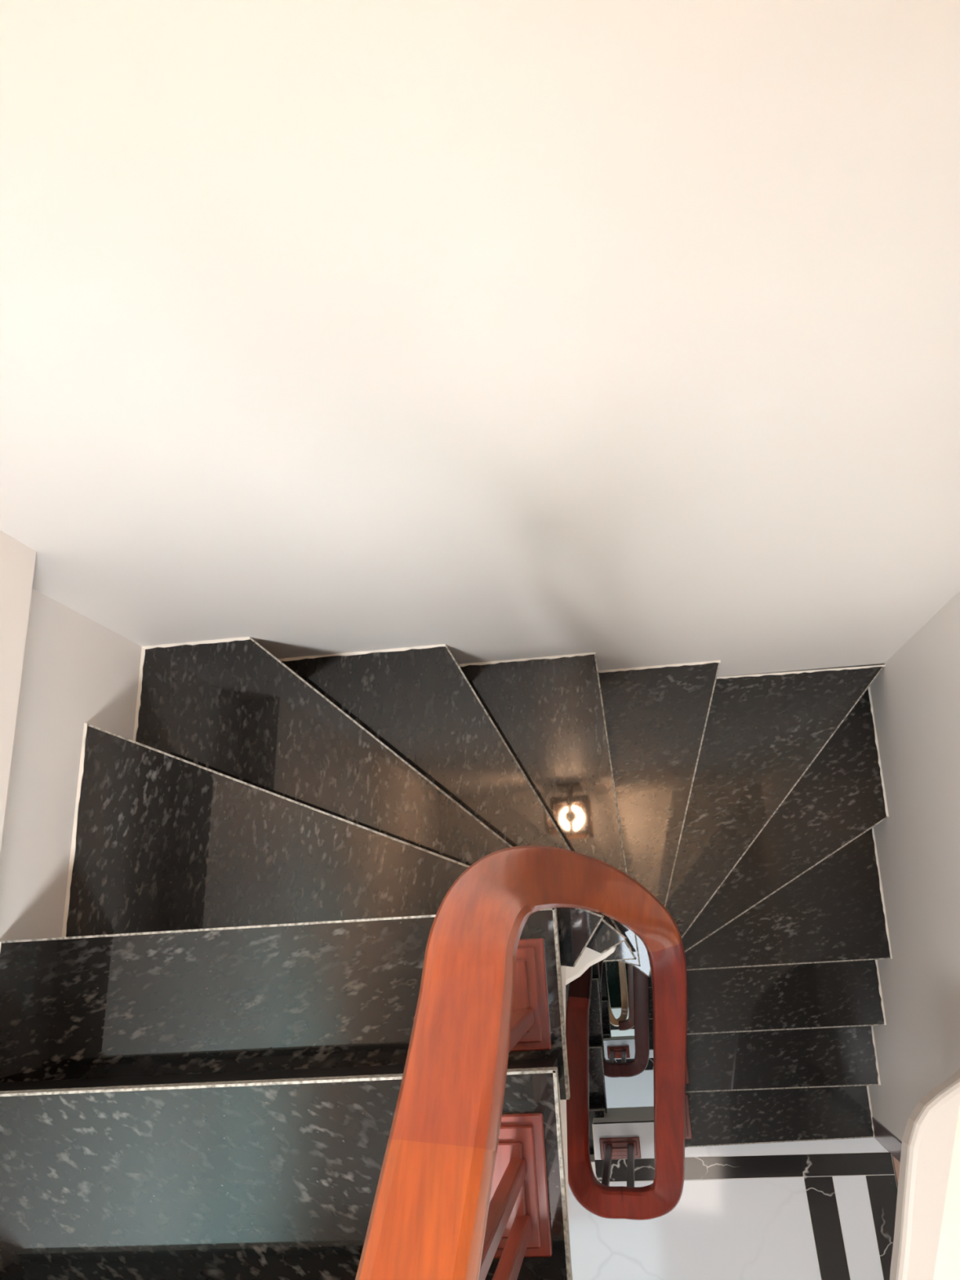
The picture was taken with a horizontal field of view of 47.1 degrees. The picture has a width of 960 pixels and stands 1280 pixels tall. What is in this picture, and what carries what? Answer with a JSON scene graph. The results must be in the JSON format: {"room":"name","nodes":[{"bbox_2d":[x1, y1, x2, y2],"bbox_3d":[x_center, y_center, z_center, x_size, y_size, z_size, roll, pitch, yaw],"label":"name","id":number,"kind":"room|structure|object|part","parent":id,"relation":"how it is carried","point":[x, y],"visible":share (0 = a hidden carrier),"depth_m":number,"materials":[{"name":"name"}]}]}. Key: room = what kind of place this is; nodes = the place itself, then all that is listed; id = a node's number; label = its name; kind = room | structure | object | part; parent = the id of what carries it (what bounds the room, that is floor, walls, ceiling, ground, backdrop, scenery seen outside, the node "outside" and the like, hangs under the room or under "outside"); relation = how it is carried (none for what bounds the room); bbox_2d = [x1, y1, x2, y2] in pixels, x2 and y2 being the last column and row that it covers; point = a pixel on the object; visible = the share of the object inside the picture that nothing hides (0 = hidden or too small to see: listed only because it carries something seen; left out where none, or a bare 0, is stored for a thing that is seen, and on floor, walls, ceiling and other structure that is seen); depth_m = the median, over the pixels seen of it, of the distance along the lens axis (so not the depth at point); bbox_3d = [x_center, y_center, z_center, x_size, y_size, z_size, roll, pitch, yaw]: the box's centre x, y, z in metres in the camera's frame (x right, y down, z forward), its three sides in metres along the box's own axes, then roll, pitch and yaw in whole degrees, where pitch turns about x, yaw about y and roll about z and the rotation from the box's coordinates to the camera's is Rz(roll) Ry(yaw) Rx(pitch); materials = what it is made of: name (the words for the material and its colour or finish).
{"room":"stairwell","nodes":[
{"label":"stairwell","id":0,"kind":"room"},
{"bbox_2d":[0,529,35,851],"bbox_3d":[-0.858,0.690,-0.592,0.083,3.513,2.490,-1,76,8],"label":"wall","id":1,"kind":"structure","parent":0,"point":[17,560],"depth_m":1.32,"materials":[{"name":"beige paint"}]},
{"bbox_2d":[0,588,142,941],"bbox_3d":[-0.217,2.042,4.954,0.367,15.200,2.476,-5,76,7],"label":"wall","id":2,"kind":"structure","parent":0,"point":[77,671],"depth_m":1.57,"materials":[{"name":"beige paint"}]},
{"bbox_2d":[0,0,959,677],"bbox_3d":[0.565,0.709,5.170,2.200,15.200,0.120,-5,76,7],"label":"wall","id":3,"kind":"structure","parent":0,"point":[624,332],"depth_m":0.91,"materials":[{"name":"beige paint"}]},
{"bbox_2d":[558,941,631,1223],"bbox_3d":[0.158,0.650,2.137,1.461,2.658,1.192,-5,76,7],"label":"stair slab","id":4,"kind":"structure","parent":0,"point":[562,1102],"depth_m":1.32,"materials":[{"name":"white paint"}]},
{"bbox_2d":[0,907,569,1099],"bbox_3d":[-0.259,0.487,1.446,0.745,0.174,0.220,-5,76,7],"label":"stair step","id":5,"kind":"structure","parent":4,"relation":"on","point":[342,993],"depth_m":1.38,"materials":[{"name":"black stone"}]},
{"bbox_2d":[0,1057,572,1279],"bbox_3d":[-0.279,0.624,1.239,0.761,0.174,0.256,-5,76,7],"label":"stair step","id":6,"kind":"structure","parent":4,"relation":"on","point":[268,1175],"depth_m":1.17,"materials":[{"name":"black stone"}]},
{"bbox_2d":[61,723,604,967],"bbox_3d":[-0.217,0.303,1.661,0.786,0.174,0.393,-5,76,7],"label":"stair step","id":7,"kind":"structure","parent":4,"relation":"on","point":[162,841],"depth_m":1.59,"materials":[{"name":"black stone"}]},
{"bbox_2d":[133,636,626,953],"bbox_3d":[-0.158,0.231,1.847,0.915,0.174,0.285,18,80,12],"label":"stair step","id":8,"kind":"structure","parent":4,"relation":"on","point":[230,707],"depth_m":1.80,"materials":[{"name":"black stone"}]},
{"bbox_2d":[278,644,636,961],"bbox_3d":[-0.007,0.220,2.006,0.864,0.174,0.254,38,84,14],"label":"stair step","id":9,"kind":"structure","parent":4,"relation":"on","point":[419,702],"depth_m":1.95,"materials":[{"name":"black stone"}]},
{"bbox_2d":[458,652,640,966],"bbox_3d":[0.108,0.337,2.138,0.351,0.174,0.580,-5,76,7],"label":"stair step","id":10,"kind":"structure","parent":4,"relation":"on","point":[548,711],"depth_m":2.08,"materials":[{"name":"black stone"}]},
{"bbox_2d":[565,946,616,985],"bbox_3d":[0.185,0.523,1.860,0.093,0.364,0.097,-5,76,7],"label":"slab","id":11,"kind":"object","parent":4,"relation":"attached to","point":[589,957],"visible":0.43,"depth_m":1.68,"materials":[{"name":"beige paint"}]},
{"bbox_2d":[598,660,720,977],"bbox_3d":[0.369,0.366,2.271,0.303,0.174,0.618,-5,76,7],"label":"stair step","id":12,"kind":"structure","parent":4,"relation":"on","point":[656,717],"depth_m":2.22,"materials":[{"name":"black stone"}]},
{"bbox_2d":[650,664,884,973],"bbox_3d":[0.502,0.304,2.444,0.318,0.174,0.829,37,84,14],"label":"stair step","id":13,"kind":"structure","parent":4,"relation":"on","point":[763,732],"depth_m":2.36,"materials":[{"name":"black stone"}]},
{"bbox_2d":[651,960,886,1035],"bbox_3d":[0.716,0.872,2.807,0.551,0.174,0.219,-5,76,7],"label":"stair step","id":14,"kind":"structure","parent":4,"relation":"on","point":[837,994],"depth_m":2.71,"materials":[{"name":"black stone"}]},
{"bbox_2d":[684,1085,874,1147],"bbox_3d":[0.780,1.264,3.056,0.551,0.174,0.221,-5,76,7],"label":"stair step","id":15,"kind":"structure","parent":4,"relation":"on","point":[728,1117],"depth_m":2.96,"materials":[{"name":"black stone"}]},
{"bbox_2d":[355,844,692,1279],"bbox_3d":[0.194,0.711,1.589,0.318,3.075,0.769,-5,76,7],"label":"railing","id":16,"kind":"object","parent":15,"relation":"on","point":[462,1186],"visible":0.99,"depth_m":0.81,"materials":[{"name":"orange wood"}]},
{"bbox_3d":[-0.069,0.510,0.369,0.068,0.560,0.545,0,77,8],"label":"handrail","id":17,"kind":"part","parent":16,"relation":"part of","materials":[{"name":"orange wood"}]},
{"bbox_3d":[0.009,0.268,0.921,0.068,0.500,0.213,0,76,8],"label":"handrail","id":18,"kind":"part","parent":16,"relation":"part of","materials":[{"name":"red wood"}]},
{"bbox_3d":[0.028,0.553,1.116,0.080,0.025,0.133,-5,76,7],"label":"plate","id":19,"kind":"part","parent":16,"relation":"part of","materials":[{"name":"red wood"}]},
{"bbox_3d":[0.040,0.426,1.321,0.080,0.025,0.128,-5,76,7],"label":"plate","id":20,"kind":"part","parent":16,"relation":"part of","materials":[{"name":"red wood"}]},
{"bbox_3d":[0.203,0.381,1.565,0.225,0.927,0.088,29,82,13],"label":"handrail","id":21,"kind":"part","parent":16,"relation":"part of","materials":[{"name":"red wood"}]},
{"bbox_3d":[0.377,0.936,2.260,0.132,0.800,0.663,5,77,9],"label":"handrail","id":22,"kind":"part","parent":16,"relation":"part of","materials":[{"name":"red wood"}]},
{"bbox_3d":[0.504,1.093,2.860,0.065,0.025,0.113,-5,76,7],"label":"plate","id":23,"kind":"part","parent":16,"relation":"part of","materials":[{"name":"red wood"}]},
{"bbox_3d":[0.536,1.293,2.984,0.065,0.025,0.113,-5,76,7],"label":"plate","id":24,"kind":"part","parent":16,"relation":"part of","materials":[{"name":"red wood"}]},
{"bbox_2d":[685,1026,880,1092],"bbox_3d":[0.748,1.067,2.931,0.551,0.174,0.217,-5,76,7],"label":"stair step","id":25,"kind":"structure","parent":4,"relation":"on","point":[842,1056],"depth_m":2.84,"materials":[{"name":"black stone"}]},
{"bbox_2d":[681,686,888,951],"bbox_3d":[0.710,0.478,2.550,0.268,0.174,0.830,36,84,14],"label":"stair step","id":26,"kind":"structure","parent":4,"relation":"on","point":[841,796],"depth_m":2.47,"materials":[{"name":"black stone"}]},
{"bbox_2d":[684,826,892,970],"bbox_3d":[0.679,0.594,2.703,0.551,0.174,0.388,-5,76,7],"label":"stair step","id":27,"kind":"structure","parent":4,"relation":"on","point":[834,911],"depth_m":2.59,"materials":[{"name":"black stone"}]},
{"bbox_2d":[606,960,628,1007],"bbox_3d":[1.414,3.626,11.093,2.800,0.100,3.000,-5,76,7],"label":"floor","id":28,"kind":"structure","parent":0,"point":[612,972],"depth_m":11.09,"materials":[{"name":"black stone"}]},
{"bbox_2d":[603,1036,653,1070],"bbox_3d":[0.838,2.732,5.659,1.523,0.100,1.300,-5,76,7],"label":"floor","id":29,"kind":"structure","parent":0,"point":[630,1042],"depth_m":5.77,"materials":[{"name":"stone"}]},
{"bbox_2d":[598,960,634,1077],"bbox_3d":[0.811,2.065,6.554,0.259,2.765,0.767,-2,76,7],"label":"railing","id":30,"kind":"object","parent":29,"relation":"on","point":[611,1068],"visible":0.36,"depth_m":5.76,"materials":[{"name":"red wood"}]},
{"bbox_3d":[0.723,2.152,5.750,0.114,0.025,0.060,-5,76,7],"label":"plate","id":31,"kind":"part","parent":30,"relation":"part of","materials":[{"name":"red wood"}]},
{"bbox_2d":[611,1035,634,1038],"bbox_3d":[0.781,2.201,5.967,0.198,0.428,0.060,-5,76,7],"label":"trim","id":32,"kind":"structure","parent":29,"relation":"attached to","point":[619,1036],"depth_m":6.15,"materials":[{"name":"white paint"}]},
{"bbox_2d":[604,1070,653,1107],"bbox_3d":[0.868,2.795,5.598,0.920,0.020,1.145,-5,76,7],"label":"field","id":33,"kind":"object","parent":29,"relation":"on","point":[637,1091],"depth_m":5.71,"materials":[{"name":"stone"}]},
{"bbox_2d":[606,1057,653,1070],"bbox_3d":[1.062,2.192,5.717,0.822,0.020,0.062,-5,76,7],"label":"strip","id":34,"kind":"object","parent":29,"relation":"on","point":[650,1066],"depth_m":5.73,"materials":[{"name":"stone"}]},
{"bbox_2d":[590,1115,897,1279],"bbox_3d":[0.515,2.027,3.050,1.523,0.100,1.305,-5,76,7],"label":"floor","id":35,"kind":"structure","parent":0,"point":[645,1131],"depth_m":3.04,"materials":[{"name":"stone"}]},
{"bbox_2d":[605,1106,653,1117],"bbox_3d":[0.458,1.494,3.359,0.198,0.428,0.060,-5,76,7],"label":"trim","id":36,"kind":"structure","parent":35,"relation":"attached to","point":[629,1111],"depth_m":3.49,"materials":[{"name":"white paint"}]},
{"bbox_2d":[568,1177,820,1279],"bbox_3d":[0.545,2.088,2.990,0.920,0.020,1.145,-5,76,7],"label":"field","id":37,"kind":"object","parent":35,"relation":"on","point":[761,1228],"visible":0.6,"depth_m":3.07,"materials":[{"name":"stone"}]},
{"bbox_2d":[595,1152,894,1182],"bbox_3d":[0.738,1.485,3.109,0.822,0.020,0.062,-5,76,7],"label":"strip","id":38,"kind":"object","parent":35,"relation":"on","point":[860,1163],"visible":0.71,"depth_m":3.09,"materials":[{"name":"stone"}]},
{"bbox_2d":[868,591,959,1142],"bbox_3d":[1.344,1.210,4.941,0.140,15.200,1.052,-5,76,7],"label":"wall","id":39,"kind":"structure","parent":0,"point":[915,697],"depth_m":2.23,"materials":[{"name":"beige paint"}]},
{"bbox_2d":[871,1116,902,1162],"bbox_3d":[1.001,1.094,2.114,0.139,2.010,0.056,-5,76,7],"label":"door","id":40,"kind":"structure","parent":39,"relation":"in","point":[886,1138],"depth_m":2.76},
{"bbox_2d":[891,1155,900,1187],"bbox_3d":[1.268,1.950,2.918,0.157,0.030,1.320,-12,75,5],"label":"trim","id":41,"kind":"structure","parent":39,"relation":"attached to","point":[895,1162],"depth_m":3.04,"materials":[{"name":"beige wood"}]},
{"bbox_2d":[889,1068,959,1279],"bbox_3d":[0.726,1.004,1.556,0.300,0.060,0.926,-5,76,7],"label":"wall ledge","id":42,"kind":"object","parent":39,"relation":"attached to","point":[928,1139],"visible":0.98,"depth_m":1.59,"materials":[{"name":"paint"}]},
{"bbox_2d":[933,1107,959,1279],"bbox_3d":[-0.166,-0.057,-0.471,1.461,2.658,1.192,-5,76,7],"label":"stair slab","id":43,"kind":"structure","parent":0,"point":[947,1267],"depth_m":0.33,"materials":[{"name":"white paint"}]},
{"bbox_3d":[1.162,3.438,8.267,1.523,0.099,1.300,-5,76,7],"label":"floor slab","id":44,"kind":"structure","parent":0,"visible":0},
{"bbox_2d":[611,1008,628,1019],"bbox_3d":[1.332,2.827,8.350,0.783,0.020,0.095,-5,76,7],"label":"floor","id":45,"kind":"structure","parent":44,"relation":"on","point":[616,1012],"depth_m":8.38,"materials":[{"name":"stone"}]},
{"bbox_2d":[609,1022,634,1030],"bbox_3d":[1.385,2.898,8.325,0.822,0.020,0.062,-5,76,7],"label":"strip","id":46,"kind":"object","parent":44,"relation":"on","point":[612,1027],"depth_m":8.35,"materials":[{"name":"stone"}]},
{"bbox_2d":[610,1029,634,1036],"bbox_3d":[1.192,3.501,8.206,0.920,0.020,1.145,-5,76,7],"label":"field","id":47,"kind":"object","parent":44,"relation":"on","point":[630,1032],"visible":0.07,"depth_m":8.34,"materials":[{"name":"stone"}]},
{"bbox_3d":[0.805,2.064,7.353,1.461,2.658,1.192,-5,76,7],"label":"stair slab","id":48,"kind":"structure","parent":44,"relation":"on","visible":0},
{"bbox_2d":[601,962,609,1008],"bbox_3d":[0.368,2.038,6.457,0.761,0.170,0.256,-5,76,7],"label":"stair step","id":49,"kind":"structure","parent":48,"relation":"on","point":[605,996],"depth_m":6.33,"materials":[{"name":"black stone"}]},
{"bbox_2d":[601,1000,611,1038],"bbox_3d":[0.350,2.173,6.250,0.774,0.170,0.216,-5,76,7],"label":"stair step","id":50,"kind":"structure","parent":48,"relation":"on","point":[605,1006],"depth_m":6.13,"materials":[{"name":"black stone"}]},
{"bbox_2d":[602,1032,610,1038],"bbox_3d":[0.331,2.272,6.053,0.784,0.170,0.181,-5,76,7],"label":"stair step","id":51,"kind":"structure","parent":48,"relation":"on","point":[606,1035],"depth_m":5.95,"materials":[{"name":"black stone"}]},
{"bbox_2d":[607,961,628,1026],"bbox_3d":[0.937,2.298,7.839,0.199,0.784,0.871,-5,76,7],"label":"railing","id":52,"kind":"object","parent":48,"relation":"attached to","point":[622,971],"visible":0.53,"depth_m":7.82,"materials":[{"name":"brown wood"}]},
{"bbox_3d":[0.481,1.357,4.745,1.461,2.657,1.192,-5,76,7],"label":"stair slab","id":53,"kind":"structure","parent":0,"visible":0},
{"bbox_2d":[565,977,604,1057],"bbox_3d":[0.045,1.331,3.849,0.761,0.170,0.256,-5,76,7],"label":"stair step","id":54,"kind":"structure","parent":53,"relation":"on","point":[595,1025],"depth_m":3.73,"materials":[{"name":"black stone"}]},
{"bbox_2d":[591,962,600,991],"bbox_3d":[0.065,1.194,4.056,0.745,0.170,0.220,-5,76,7],"label":"stair step","id":55,"kind":"structure","parent":53,"relation":"on","point":[596,974],"depth_m":3.92,"materials":[{"name":"black stone"}]},
{"bbox_2d":[589,1102,605,1154],"bbox_3d":[0.007,1.565,3.445,0.784,0.170,0.181,-5,76,7],"label":"stair step","id":56,"kind":"structure","parent":53,"relation":"on","point":[596,1110],"depth_m":3.34,"materials":[{"name":"black stone"}]},
{"bbox_2d":[588,1043,607,1113],"bbox_3d":[0.026,1.466,3.642,0.774,0.170,0.216,-5,76,7],"label":"stair step","id":57,"kind":"structure","parent":53,"relation":"on","point":[597,1089],"depth_m":3.52,"materials":[{"name":"black stone"}]},
{"bbox_2d":[648,973,652,987],"bbox_3d":[1.040,1.579,5.417,0.551,0.170,0.219,-5,76,7],"label":"stair step","id":58,"kind":"structure","parent":53,"relation":"on","point":[650,983],"depth_m":5.34,"materials":[{"name":"black stone"}]},
{"bbox_2d":[648,987,653,1018],"bbox_3d":[1.072,1.774,5.541,0.551,0.170,0.217,-5,76,7],"label":"stair step","id":59,"kind":"structure","parent":53,"relation":"on","point":[651,999],"depth_m":5.48,"materials":[{"name":"black stone"}]},
{"bbox_2d":[648,1018,653,1049],"bbox_3d":[1.104,1.971,5.666,0.551,0.170,0.221,-5,76,7],"label":"stair step","id":60,"kind":"structure","parent":53,"relation":"on","point":[651,1020],"depth_m":5.60,"materials":[{"name":"black stone"}]},
{"bbox_2d":[565,965,649,1218],"bbox_3d":[0.519,1.405,4.146,0.271,3.180,0.769,-5,76,7],"label":"railing","id":61,"kind":"object","parent":60,"relation":"on","point":[603,1200],"visible":0.66,"depth_m":2.98,"materials":[{"name":"red wood"}]},
{"bbox_3d":[0.295,1.197,2.899,0.153,0.623,0.459,-5,76,7],"label":"handrail","id":62,"kind":"part","parent":61,"relation":"part of","materials":[{"name":"red wood"}]},
{"bbox_3d":[0.537,1.423,4.223,0.257,2.187,0.769,-5,76,7],"label":"handrail","id":63,"kind":"part","parent":61,"relation":"part of","materials":[{"name":"red wood"}]},
{"bbox_3d":[0.399,1.450,3.141,0.114,0.025,0.056,-5,76,7],"label":"plate","id":64,"kind":"part","parent":61,"relation":"part of","materials":[{"name":"red wood"}]}
]}

